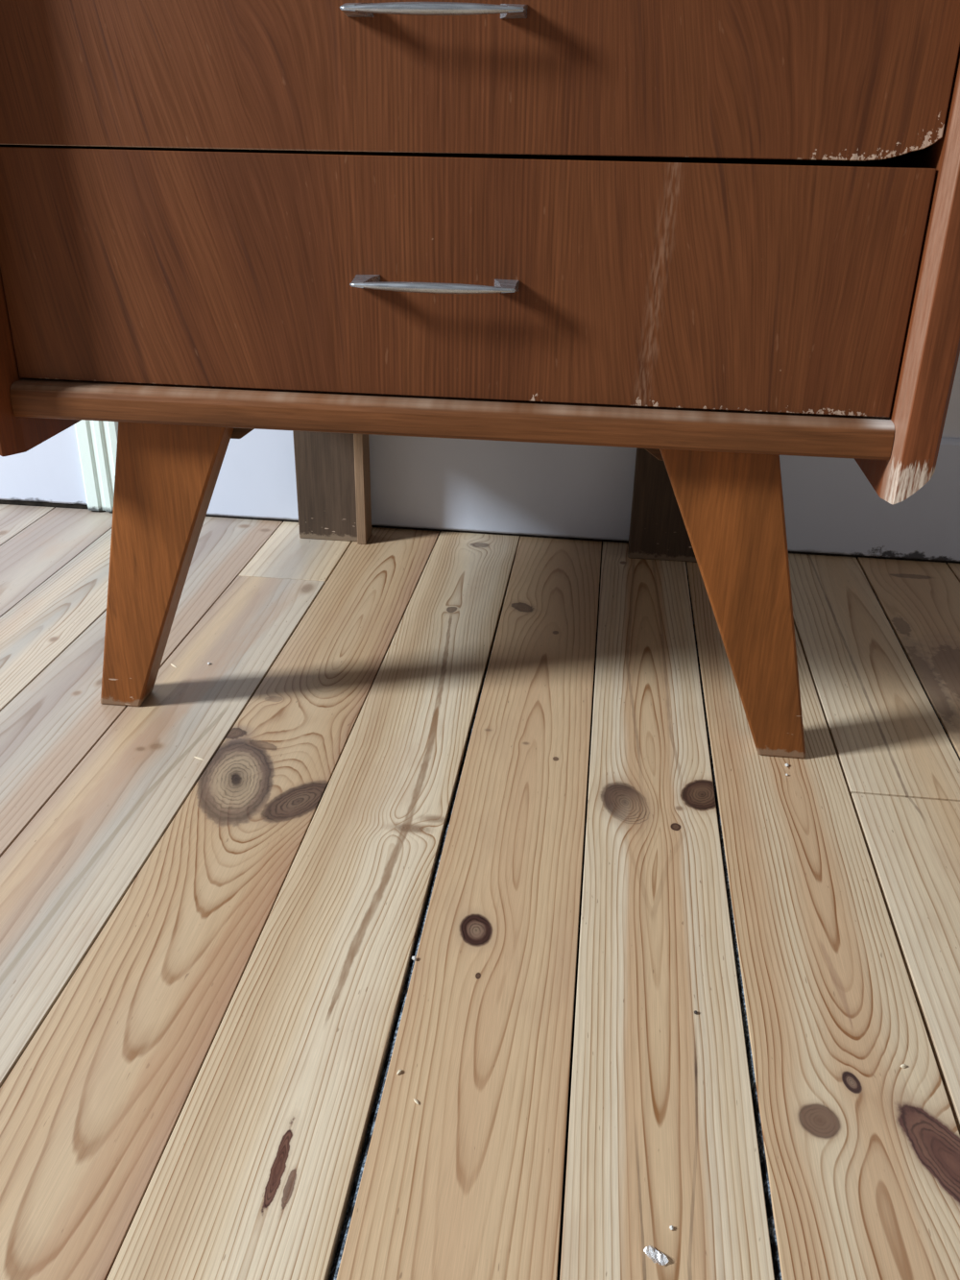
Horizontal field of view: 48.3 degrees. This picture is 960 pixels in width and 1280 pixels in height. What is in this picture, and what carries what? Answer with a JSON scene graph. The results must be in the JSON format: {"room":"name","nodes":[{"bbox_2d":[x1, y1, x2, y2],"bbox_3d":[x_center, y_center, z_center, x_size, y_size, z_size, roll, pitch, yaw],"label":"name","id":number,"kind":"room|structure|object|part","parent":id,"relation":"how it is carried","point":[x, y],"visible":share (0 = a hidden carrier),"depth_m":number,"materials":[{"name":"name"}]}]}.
{"room":"bedroom","nodes":[
{"label":"bedroom","id":0,"kind":"room"},
{"bbox_2d":[0,504,959,1279],"bbox_3d":[-0.205,0.361,0.655,3.346,0.050,2.390,4,26,6],"label":"floor","id":1,"kind":"structure","parent":0,"point":[530,771],"depth_m":0.87,"materials":[{"name":"brown wood"}]},
{"bbox_2d":[0,0,959,758],"bbox_3d":[-0.005,-0.469,1.140,0.870,1.014,0.621,4,26,6],"label":"dresser","id":2,"kind":"object","parent":1,"relation":"on","point":[716,241],"visible":1,"depth_m":0.91,"materials":[{"name":"brown wood"}]},
{"bbox_3d":[-0.419,-0.607,1.104,0.033,0.700,0.574,4,26,6],"label":"panel","id":3,"kind":"part","parent":2,"relation":"part of","materials":[{"name":"brown wood"}]},
{"bbox_3d":[-0.326,-0.078,1.111,0.174,0.328,0.038,4,26,6],"label":"leg","id":4,"kind":"part","parent":2,"relation":"part of","materials":[{"name":"brown wood"}]},
{"bbox_3d":[-0.226,-0.307,1.577,0.092,0.329,0.037,4,26,6],"label":"leg","id":5,"kind":"part","parent":2,"relation":"part of","materials":[{"name":"brown wood"}]},
{"bbox_3d":[-0.036,-0.485,0.822,0.142,0.010,0.030,4,26,6],"label":"handle","id":6,"kind":"part","parent":2,"relation":"part of","materials":[{"name":"metal"}]},
{"bbox_3d":[-0.039,-0.302,0.912,0.142,0.010,0.030,4,26,6],"label":"handle","id":7,"kind":"part","parent":2,"relation":"part of","materials":[{"name":"metal"}]},
{"bbox_3d":[-0.039,-0.206,0.983,0.800,0.032,0.048,4,26,6],"label":"rail","id":8,"kind":"part","parent":2,"relation":"part of","materials":[{"name":"brown wood"}]},
{"bbox_3d":[-0.010,-0.410,1.131,0.797,0.198,0.460,4,26,6],"label":"drawer","id":9,"kind":"part","parent":2,"relation":"part of","materials":[{"name":"brown wood"}]},
{"bbox_3d":[-0.007,-0.593,1.040,0.797,0.206,0.460,4,26,6],"label":"drawer","id":10,"kind":"part","parent":2,"relation":"part of","materials":[{"name":"brown wood"}]},
{"bbox_3d":[0.277,-0.273,1.526,0.106,0.329,0.037,4,26,6],"label":"leg","id":11,"kind":"part","parent":2,"relation":"part of","materials":[{"name":"brown wood"}]},
{"bbox_3d":[0.250,-0.038,1.053,0.181,0.328,0.038,4,26,6],"label":"leg","id":12,"kind":"part","parent":2,"relation":"part of","materials":[{"name":"brown wood"}]},
{"bbox_3d":[0.408,-0.550,1.020,0.033,0.700,0.574,4,26,6],"label":"panel","id":13,"kind":"part","parent":2,"relation":"part of","materials":[{"name":"brown wood"}]},
{"bbox_2d":[643,1245,669,1265],"bbox_3d":[0.102,0.355,0.618,0.008,0.002,0.013,-13,29,-25],"label":"flake","id":14,"kind":"object","parent":1,"relation":"on","point":[656,1256],"visible":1,"depth_m":0.62,"materials":[{"name":"white"}]},
{"bbox_2d":[941,353,959,438],"bbox_3d":[-0.031,-1.309,1.160,3.330,2.500,0.104,4,26,6],"label":"wall","id":15,"kind":"structure","parent":0,"point":[952,428],"depth_m":1.51,"materials":[{"name":"paint"}]},
{"bbox_2d":[0,424,87,505],"bbox_3d":[-1.169,-0.340,1.759,1.083,0.178,0.012,4,27,6],"label":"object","id":16,"kind":"structure","parent":15,"relation":"attached to","point":[50,470],"depth_m":1.72,"materials":[{"name":"paint"}]},
{"bbox_2d":[74,420,118,511],"bbox_3d":[-0.581,-1.196,1.245,0.071,2.197,0.023,4,26,6],"label":"trim","id":17,"kind":"structure","parent":15,"relation":"attached to","point":[97,440],"depth_m":1.69,"materials":[{"name":"paint"}]},
{"bbox_2d":[0,499,959,564],"bbox_3d":[-0.057,-0.167,1.683,3.330,0.030,0.008,4,27,6],"label":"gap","id":18,"kind":"structure","parent":15,"relation":"attached to","point":[2,501],"depth_m":1.68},
{"bbox_2d":[206,428,959,561],"bbox_3d":[0.517,-0.214,1.573,2.176,0.182,0.012,4,27,6],"label":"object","id":19,"kind":"structure","parent":15,"relation":"attached to","point":[831,505],"depth_m":1.62,"materials":[{"name":"paint"}]}
]}

